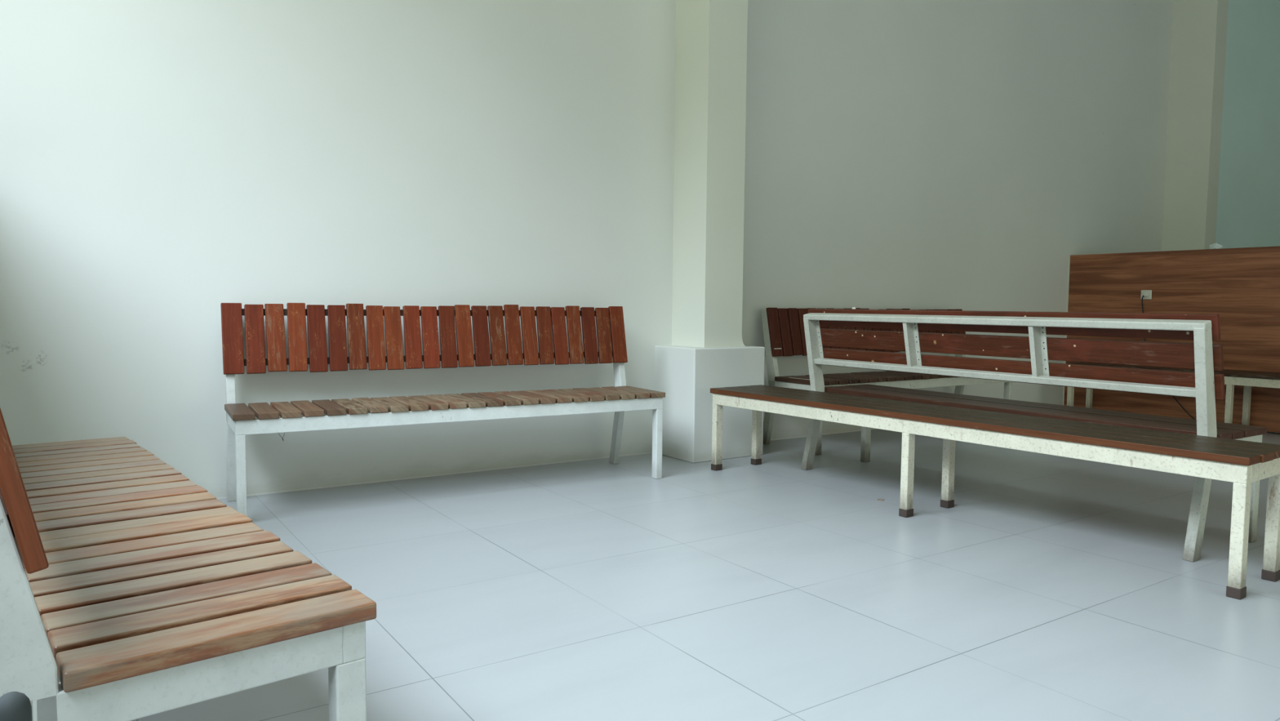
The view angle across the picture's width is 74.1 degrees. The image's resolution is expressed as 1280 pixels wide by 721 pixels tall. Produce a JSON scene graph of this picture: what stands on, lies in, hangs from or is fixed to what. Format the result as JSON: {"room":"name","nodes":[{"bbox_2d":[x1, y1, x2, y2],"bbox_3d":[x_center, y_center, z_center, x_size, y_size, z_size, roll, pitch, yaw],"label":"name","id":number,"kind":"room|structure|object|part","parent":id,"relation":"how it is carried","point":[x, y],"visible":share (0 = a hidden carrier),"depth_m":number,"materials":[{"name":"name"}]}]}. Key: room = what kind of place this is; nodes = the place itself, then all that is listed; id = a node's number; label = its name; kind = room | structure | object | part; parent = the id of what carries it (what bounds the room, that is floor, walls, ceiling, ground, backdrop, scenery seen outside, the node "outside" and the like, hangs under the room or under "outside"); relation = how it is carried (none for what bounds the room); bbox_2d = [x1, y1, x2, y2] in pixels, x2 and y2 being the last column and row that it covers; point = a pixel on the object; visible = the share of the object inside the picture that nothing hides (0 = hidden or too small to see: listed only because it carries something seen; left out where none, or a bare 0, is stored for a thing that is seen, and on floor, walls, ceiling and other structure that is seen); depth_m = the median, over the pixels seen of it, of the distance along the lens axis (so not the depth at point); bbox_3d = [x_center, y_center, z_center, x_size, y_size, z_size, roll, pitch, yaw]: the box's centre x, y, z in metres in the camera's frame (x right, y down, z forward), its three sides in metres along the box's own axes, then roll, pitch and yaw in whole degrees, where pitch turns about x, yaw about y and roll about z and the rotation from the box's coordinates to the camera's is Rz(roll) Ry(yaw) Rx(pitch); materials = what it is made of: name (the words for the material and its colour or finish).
{"room":"waiting room","nodes":[
{"label":"waiting room","id":0,"kind":"room"},
{"bbox_2d":[0,0,1173,498],"bbox_3d":[0.931,-1.773,5.712,10.330,4.600,0.410,-2,5,-34],"label":"wall","id":1,"kind":"structure","parent":0,"point":[164,163],"depth_m":4.45,"materials":[{"name":"paint"}]},
{"bbox_2d":[57,428,1279,720],"bbox_3d":[4.598,0.768,3.425,13.800,0.100,8.800,-2,5,-34],"label":"floor","id":2,"kind":"structure","parent":0,"point":[1051,588],"depth_m":2.67,"materials":[{"name":"tile"}]},
{"bbox_2d":[0,691,31,720],"bbox_3d":[-0.556,0.566,0.764,0.029,0.550,0.029,-2,5,-34],"label":"rod","id":3,"kind":"object","parent":2,"relation":"on","point":[14,705],"visible":1,"depth_m":0.74,"materials":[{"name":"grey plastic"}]},
{"bbox_2d":[0,408,376,720],"bbox_3d":[-1.249,0.319,1.859,0.543,0.888,2.007,-3,5,-40],"label":"slatted bench","id":4,"kind":"object","parent":2,"relation":"on","point":[124,580],"visible":1,"depth_m":1.25,"materials":[{"name":"brown wood"}]},
{"bbox_3d":[-1.377,0.039,1.729,0.086,0.315,2.005,-3,5,-40],"label":"backrest","id":5,"kind":"part","parent":4,"relation":"part of","materials":[{"name":"orange wood"}]},
{"bbox_3d":[-0.768,0.206,0.979,0.148,0.508,0.036,-3,5,-40],"label":"post","id":6,"kind":"part","parent":4,"relation":"part of","materials":[{"name":"white metal"}]},
{"bbox_3d":[-1.221,0.369,1.886,0.442,0.060,1.985,-3,5,-40],"label":"seat frame","id":7,"kind":"part","parent":4,"relation":"part of","materials":[{"name":"white metal"}]},
{"bbox_3d":[-0.442,0.627,1.286,0.046,0.363,0.036,-3,5,-40],"label":"leg","id":8,"kind":"part","parent":4,"relation":"part of","materials":[{"name":"white metal"}]},
{"bbox_2d":[220,302,665,515],"bbox_3d":[-0.873,0.175,4.087,2.017,0.890,0.543,-2,4,-30],"label":"slatted bench","id":9,"kind":"object","parent":2,"relation":"on","point":[257,418],"visible":1,"depth_m":4.02,"materials":[{"name":"brown wood"}]},
{"bbox_3d":[-1.816,0.014,3.752,0.036,0.508,0.148,-2,4,-30],"label":"post","id":10,"kind":"part","parent":9,"relation":"part of","materials":[{"name":"white metal"}]},
{"bbox_3d":[-1.819,0.450,3.778,0.036,0.363,0.129,-2,4,-30],"label":"leg","id":11,"kind":"part","parent":9,"relation":"part of","materials":[{"name":"white ceramic"}]},
{"bbox_3d":[-1.602,0.476,3.408,0.036,0.363,0.046,-2,4,-30],"label":"leg","id":12,"kind":"part","parent":9,"relation":"part of","materials":[{"name":"white metal"}]},
{"bbox_3d":[-0.957,-0.121,4.217,2.015,0.318,0.086,-2,4,-30],"label":"backrest","id":13,"kind":"part","parent":9,"relation":"part of","materials":[{"name":"red wood"}]},
{"bbox_3d":[-0.854,0.230,4.058,1.995,0.060,0.442,-2,4,-30],"label":"seat frame","id":14,"kind":"part","parent":9,"relation":"part of","materials":[{"name":"white metal"}]},
{"bbox_3d":[-0.836,0.189,4.025,2.017,0.028,0.396,-2,4,-30],"label":"seat","id":15,"kind":"part","parent":9,"relation":"part of","materials":[{"name":"brown wood"}]},
{"bbox_3d":[-0.128,0.402,4.765,0.036,0.363,0.129,-2,4,-30],"label":"leg","id":16,"kind":"part","parent":9,"relation":"part of","materials":[{"name":"white ceramic"}]},
{"bbox_3d":[-0.125,-0.034,4.739,0.036,0.508,0.148,-2,4,-30],"label":"post","id":17,"kind":"part","parent":9,"relation":"part of","materials":[{"name":"white metal"}]},
{"bbox_3d":[0.089,0.428,4.395,0.036,0.363,0.046,-2,4,-30],"label":"leg","id":18,"kind":"part","parent":9,"relation":"part of","materials":[{"name":"white ceramic"}]},
{"bbox_2d":[761,307,1013,455],"bbox_3d":[1.755,0.086,5.851,2.000,0.888,0.543,-2,5,-34],"label":"slatted bench","id":19,"kind":"object","parent":2,"relation":"on","point":[784,331],"visible":0.49,"depth_m":5.50,"materials":[{"name":"wood"}]},
{"bbox_3d":[0.836,0.364,5.490,0.036,0.363,0.129,-2,5,-34],"label":"leg","id":20,"kind":"part","parent":19,"relation":"part of","materials":[{"name":"metal"}]},
{"bbox_3d":[0.838,-0.072,5.464,0.036,0.508,0.148,-2,5,-34],"label":"post","id":21,"kind":"part","parent":19,"relation":"part of","materials":[{"name":"metal"}]},
{"bbox_3d":[1.074,0.390,5.133,0.036,0.363,0.046,-2,5,-34],"label":"leg","id":22,"kind":"part","parent":19,"relation":"part of","materials":[{"name":"ceramic"}]},
{"bbox_3d":[1.795,0.099,5.791,2.000,0.028,0.398,-2,5,-34],"label":"seat","id":23,"kind":"part","parent":19,"relation":"part of","materials":[{"name":"brown wood"}]},
{"bbox_3d":[1.662,-0.210,5.975,2.000,0.316,0.086,-2,5,-34],"label":"backrest","id":24,"kind":"part","parent":19,"relation":"part of","materials":[{"name":"red wood"}]},
{"bbox_3d":[1.775,0.140,5.823,1.980,0.060,0.442,-2,5,-34],"label":"seat frame","id":25,"kind":"part","parent":19,"relation":"part of","materials":[{"name":"metal"}]},
{"bbox_3d":[2.452,0.309,6.568,0.036,0.363,0.129,-2,5,-34],"label":"leg","id":26,"kind":"part","parent":19,"relation":"part of","materials":[{"name":"metal"}]},
{"bbox_3d":[2.455,-0.127,6.542,0.036,0.508,0.148,-2,5,-34],"label":"post","id":27,"kind":"part","parent":19,"relation":"part of","materials":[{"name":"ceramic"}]},
{"bbox_3d":[2.691,0.335,6.211,0.036,0.363,0.046,-2,5,-34],"label":"leg","id":28,"kind":"part","parent":19,"relation":"part of","materials":[{"name":"metal"}]},
{"bbox_2d":[710,384,1279,599],"bbox_3d":[1.276,0.441,3.729,0.385,0.448,2.515,-2,5,-36],"label":"bench","id":29,"kind":"object","parent":2,"relation":"on","point":[1242,463],"visible":1,"depth_m":3.20,"materials":[{"name":"brown wood"}]},
{"bbox_3d":[0.420,0.406,4.624,0.046,0.343,0.036,-2,5,-36],"label":"leg","id":30,"kind":"part","parent":29,"relation":"part of","materials":[{"name":"beige ceramic"}]},
{"bbox_3d":[0.660,0.397,4.800,0.046,0.343,0.036,-2,5,-36],"label":"leg","id":31,"kind":"part","parent":29,"relation":"part of","materials":[{"name":"beige ceramic"}]},
{"bbox_3d":[1.147,0.478,3.638,0.046,0.343,0.036,-2,5,-36],"label":"leg","id":32,"kind":"part","parent":29,"relation":"part of","materials":[{"name":"beige ceramic"}]},
{"bbox_3d":[1.387,0.469,3.814,0.046,0.343,0.036,-2,5,-36],"label":"leg","id":33,"kind":"part","parent":29,"relation":"part of","materials":[{"name":"beige ceramic"}]},
{"bbox_3d":[1.278,0.231,3.716,0.385,0.026,2.514,-2,5,-36],"label":"seat","id":34,"kind":"part","parent":29,"relation":"part of","materials":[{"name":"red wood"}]},
{"bbox_3d":[1.269,0.274,3.713,0.344,0.060,2.490,-2,5,-36],"label":"seat frame","id":35,"kind":"part","parent":29,"relation":"part of","materials":[{"name":"beige ceramic"}]},
{"bbox_3d":[1.873,0.550,2.651,0.046,0.343,0.036,-2,5,-36],"label":"leg","id":36,"kind":"part","parent":29,"relation":"part of","materials":[{"name":"white metal"}]},
{"bbox_3d":[2.113,0.541,2.828,0.046,0.343,0.036,-2,5,-36],"label":"leg","id":37,"kind":"part","parent":29,"relation":"part of","materials":[{"name":"white metal"}]},
{"bbox_2d":[800,308,1266,561],"bbox_3d":[1.649,0.211,3.962,0.536,0.883,2.024,-2,4,-33],"label":"bench","id":38,"kind":"object","parent":2,"relation":"on","point":[1203,356],"visible":0.78,"depth_m":3.54,"materials":[{"name":"metal"}]},
{"bbox_3d":[0.951,0.418,4.684,0.129,0.363,0.036,-2,4,-33],"label":"leg","id":39,"kind":"part","parent":38,"relation":"part of","materials":[{"name":"ceramic"}]},
{"bbox_3d":[0.955,-0.007,4.655,0.143,0.486,0.036,-2,4,-33],"label":"post","id":40,"kind":"part","parent":38,"relation":"part of","materials":[{"name":"metal"}]},
{"bbox_3d":[1.310,0.406,4.919,0.046,0.363,0.036,-2,4,-33],"label":"leg","id":41,"kind":"part","parent":38,"relation":"part of","materials":[{"name":"ceramic"}]},
{"bbox_3d":[1.488,0.059,3.846,0.041,0.034,1.908,-2,4,-33],"label":"rail","id":42,"kind":"part","parent":38,"relation":"part of","materials":[{"name":"metal"}]},
{"bbox_3d":[1.453,-0.181,3.805,0.058,0.038,1.982,-2,4,-33],"label":"rail","id":43,"kind":"part","parent":38,"relation":"part of","materials":[{"name":"metal"}]},
{"bbox_3d":[1.507,-0.071,3.849,0.085,0.307,2.024,-2,4,-33],"label":"backrest","id":44,"kind":"part","parent":38,"relation":"part of","materials":[{"name":"red wood"}]},
{"bbox_3d":[1.679,0.260,3.986,0.442,0.060,1.980,-2,4,-33],"label":"seat frame","id":45,"kind":"part","parent":38,"relation":"part of","materials":[{"name":"metal"}]},
{"bbox_3d":[1.712,0.216,4.004,0.384,0.027,2.004,-2,4,-33],"label":"seat","id":46,"kind":"part","parent":38,"relation":"part of","materials":[{"name":"red wood"}]},
{"bbox_3d":[2.016,0.535,3.061,0.129,0.363,0.036,-2,4,-33],"label":"leg","id":47,"kind":"part","parent":38,"relation":"part of","materials":[{"name":"metal"}]},
{"bbox_3d":[2.020,0.110,3.033,0.143,0.486,0.036,-2,4,-33],"label":"post","id":48,"kind":"part","parent":38,"relation":"part of","materials":[{"name":"metal"}]},
{"bbox_3d":[2.375,0.523,3.297,0.046,0.363,0.036,-2,4,-33],"label":"leg","id":49,"kind":"part","parent":38,"relation":"part of","materials":[{"name":"metal"}]},
{"bbox_2d":[1066,361,1279,425],"bbox_3d":[4.402,0.307,6.234,0.385,0.448,2.405,-2,5,-34],"label":"bench","id":50,"kind":"object","parent":2,"relation":"on","point":[1248,379],"visible":0.39,"depth_m":6.15,"materials":[{"name":"metal"}]},
{"bbox_3d":[3.612,0.284,7.117,0.046,0.363,0.036,-2,5,-34],"label":"leg","id":51,"kind":"part","parent":50,"relation":"part of","materials":[{"name":"white metal"}]},
{"bbox_3d":[3.859,0.276,7.284,0.046,0.363,0.036,-2,5,-34],"label":"leg","id":52,"kind":"part","parent":50,"relation":"part of","materials":[{"name":"white metal"}]},
{"bbox_3d":[4.404,0.097,6.220,0.385,0.027,2.405,-2,5,-34],"label":"seat","id":53,"kind":"part","parent":50,"relation":"part of","materials":[{"name":"brown wood"}]},
{"bbox_3d":[4.268,0.354,6.149,0.046,0.363,0.036,-2,5,-34],"label":"leg","id":54,"kind":"part","parent":50,"relation":"part of","materials":[{"name":"white metal"}]},
{"bbox_3d":[4.515,0.346,6.316,0.046,0.363,0.036,-2,5,-34],"label":"leg","id":55,"kind":"part","parent":50,"relation":"part of","materials":[{"name":"white metal"}]},
{"bbox_3d":[4.394,0.140,6.218,0.344,0.060,2.380,-2,5,-34],"label":"seat frame","id":56,"kind":"part","parent":50,"relation":"part of","materials":[{"name":"white metal"}]},
{"bbox_2d":[654,0,764,462],"bbox_3d":[0.432,-1.731,4.993,0.533,4.600,0.406,-2,5,-34],"label":"pillar","id":57,"kind":"structure","parent":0,"point":[708,350],"depth_m":4.94,"materials":[{"name":"paint"}]},
{"bbox_2d":[1062,245,1279,432],"bbox_3d":[5.407,-0.079,5.251,0.148,1.368,5.612,-2,5,-34],"label":"wall partition","id":58,"kind":"structure","parent":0,"point":[1242,286],"depth_m":6.64,"materials":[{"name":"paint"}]},
{"bbox_2d":[1140,289,1151,299],"bbox_3d":[4.146,-0.538,6.949,0.014,0.077,0.083,-2,5,-34],"label":"wall socket","id":59,"kind":"object","parent":58,"relation":"attached to","point":[1148,291],"visible":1,"depth_m":6.94,"materials":[{"name":"plastic"}]},
{"bbox_2d":[1141,293,1279,434],"bbox_3d":[4.409,-0.007,6.544,0.029,1.035,1.073,-2,5,-34],"label":"power cord","id":60,"kind":"object","parent":58,"relation":"attached to","point":[1144,295],"visible":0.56,"depth_m":6.77,"materials":[{"name":"plastic"}]},
{"bbox_2d":[1208,243,1222,248],"bbox_3d":[4.464,-0.885,6.577,0.062,0.049,0.095,-2,5,-34],"label":"scrap","id":61,"kind":"object","parent":58,"relation":"on","point":[1215,246],"visible":0.98,"depth_m":6.56,"materials":[{"name":"white paper"}]},
{"bbox_2d":[1161,0,1228,251],"bbox_3d":[5.301,-1.901,8.315,0.230,4.600,0.588,-2,5,-34],"label":"pillar","id":62,"kind":"structure","parent":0,"point":[1199,30],"depth_m":8.11,"materials":[{"name":"paint"}]},
{"bbox_2d":[1215,0,1279,248],"bbox_3d":[6.673,-1.958,9.399,3.320,4.600,0.727,-2,5,-34],"label":"wall","id":63,"kind":"structure","parent":0,"point":[1248,203],"depth_m":8.67,"materials":[{"name":"paint"}]}
]}

